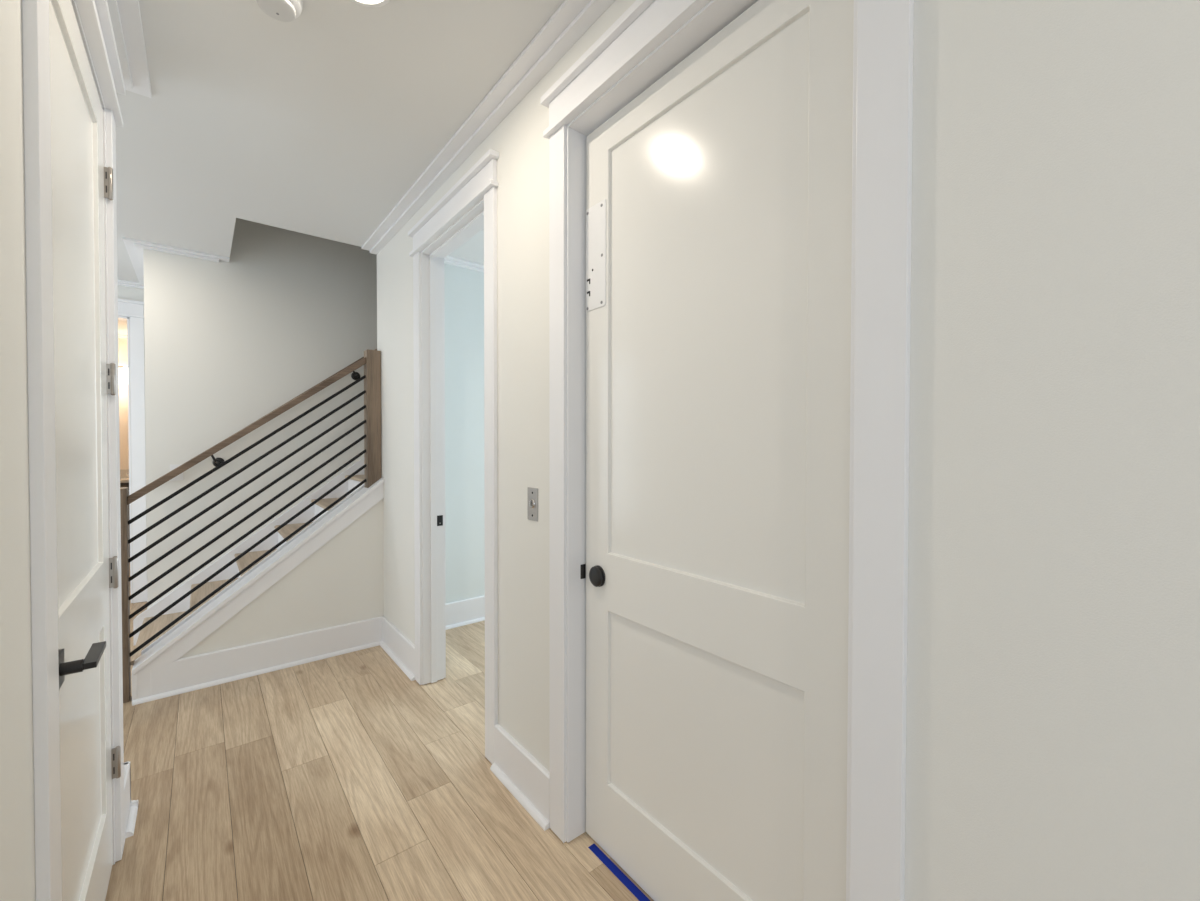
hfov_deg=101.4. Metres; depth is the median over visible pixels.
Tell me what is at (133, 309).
door frame
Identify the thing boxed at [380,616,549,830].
baseboard
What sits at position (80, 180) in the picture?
door
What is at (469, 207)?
door frame
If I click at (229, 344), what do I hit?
wall
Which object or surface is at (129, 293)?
wall
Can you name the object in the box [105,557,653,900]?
floor
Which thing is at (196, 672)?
baseboard
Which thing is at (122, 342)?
wall
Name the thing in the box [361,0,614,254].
crown molding
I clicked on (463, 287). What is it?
wall
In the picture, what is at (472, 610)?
baseboard
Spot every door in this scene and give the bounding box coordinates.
[49,0,120,900]
[586,0,853,900]
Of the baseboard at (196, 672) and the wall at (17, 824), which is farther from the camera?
the baseboard at (196, 672)
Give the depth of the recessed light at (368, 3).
1.50 m
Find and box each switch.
[170,464,182,480]
[528,487,537,521]
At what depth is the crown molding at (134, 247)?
3.47 m
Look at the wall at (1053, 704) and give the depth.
0.75 m
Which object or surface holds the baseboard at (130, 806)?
attached to the wall at (17, 824)
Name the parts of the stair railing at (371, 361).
newel post, rail, newel post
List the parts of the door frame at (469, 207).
casing, strike plate, head casing, bedroom casing, casing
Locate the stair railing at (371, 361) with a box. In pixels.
[120,349,380,702]
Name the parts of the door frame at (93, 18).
casing, head casing, casing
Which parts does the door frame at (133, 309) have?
head casing, casing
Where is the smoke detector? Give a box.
[255,0,302,21]
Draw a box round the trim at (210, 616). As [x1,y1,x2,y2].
[132,478,383,700]
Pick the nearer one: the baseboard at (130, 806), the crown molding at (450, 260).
the baseboard at (130, 806)
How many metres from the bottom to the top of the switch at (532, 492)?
0.124 m
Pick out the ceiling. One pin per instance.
(318, 123)
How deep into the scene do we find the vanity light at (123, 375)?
6.16 m
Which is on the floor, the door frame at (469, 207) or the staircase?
the staircase
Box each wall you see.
[0,0,35,900]
[118,286,146,593]
[118,338,128,469]
[143,218,376,607]
[179,499,383,658]
[377,0,1199,900]
[444,263,484,602]
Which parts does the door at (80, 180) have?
lever handle, lever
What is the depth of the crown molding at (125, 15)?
1.65 m
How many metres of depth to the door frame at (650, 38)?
0.93 m
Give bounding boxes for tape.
[588,844,649,900]
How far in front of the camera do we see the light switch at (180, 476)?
3.48 m
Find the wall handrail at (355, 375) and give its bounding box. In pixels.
[211,349,376,466]
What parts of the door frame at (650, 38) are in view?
casing, strike plate, head casing, casing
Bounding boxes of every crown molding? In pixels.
[107,0,151,97]
[118,280,143,288]
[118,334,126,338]
[123,237,229,285]
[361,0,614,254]
[444,255,483,272]
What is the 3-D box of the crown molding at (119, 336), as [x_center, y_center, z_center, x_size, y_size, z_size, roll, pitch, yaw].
[-6.430,-1.437,5.901,1.900,0.029,0.095,-1,1,-39]
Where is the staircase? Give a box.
[131,458,363,664]
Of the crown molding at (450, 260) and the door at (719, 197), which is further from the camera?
the crown molding at (450, 260)
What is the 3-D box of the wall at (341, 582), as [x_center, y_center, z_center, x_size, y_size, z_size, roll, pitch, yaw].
[-1.978,0.734,3.091,1.362,1.201,0.124,-1,1,-39]
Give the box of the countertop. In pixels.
[120,469,128,482]
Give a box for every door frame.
[22,0,125,900]
[118,298,146,602]
[408,149,498,763]
[540,0,913,900]
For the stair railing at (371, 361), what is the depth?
2.96 m
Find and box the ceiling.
[116,0,564,334]
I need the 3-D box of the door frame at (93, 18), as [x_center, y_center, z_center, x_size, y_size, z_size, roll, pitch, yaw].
[-1.346,0.062,1.233,0.156,2.591,1.087,-1,1,-39]
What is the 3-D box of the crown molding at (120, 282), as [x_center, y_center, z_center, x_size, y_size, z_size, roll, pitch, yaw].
[-4.619,-1.403,3.649,1.865,0.029,0.095,-1,1,-39]
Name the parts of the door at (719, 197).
plate, knob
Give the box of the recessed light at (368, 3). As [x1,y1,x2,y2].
[350,0,389,6]
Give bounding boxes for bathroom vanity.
[120,469,129,556]
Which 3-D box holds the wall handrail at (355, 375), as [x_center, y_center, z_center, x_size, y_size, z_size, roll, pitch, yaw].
[-1.956,-0.851,4.266,2.835,2.178,0.096,-1,1,-39]
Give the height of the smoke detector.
0.046 m
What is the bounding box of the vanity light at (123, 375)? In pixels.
[119,366,127,383]
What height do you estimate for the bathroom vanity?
1.040 m
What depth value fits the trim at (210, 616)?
2.92 m
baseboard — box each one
[124,761,138,838]
[132,616,382,705]
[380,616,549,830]
[446,595,484,629]
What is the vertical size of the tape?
0.001 m

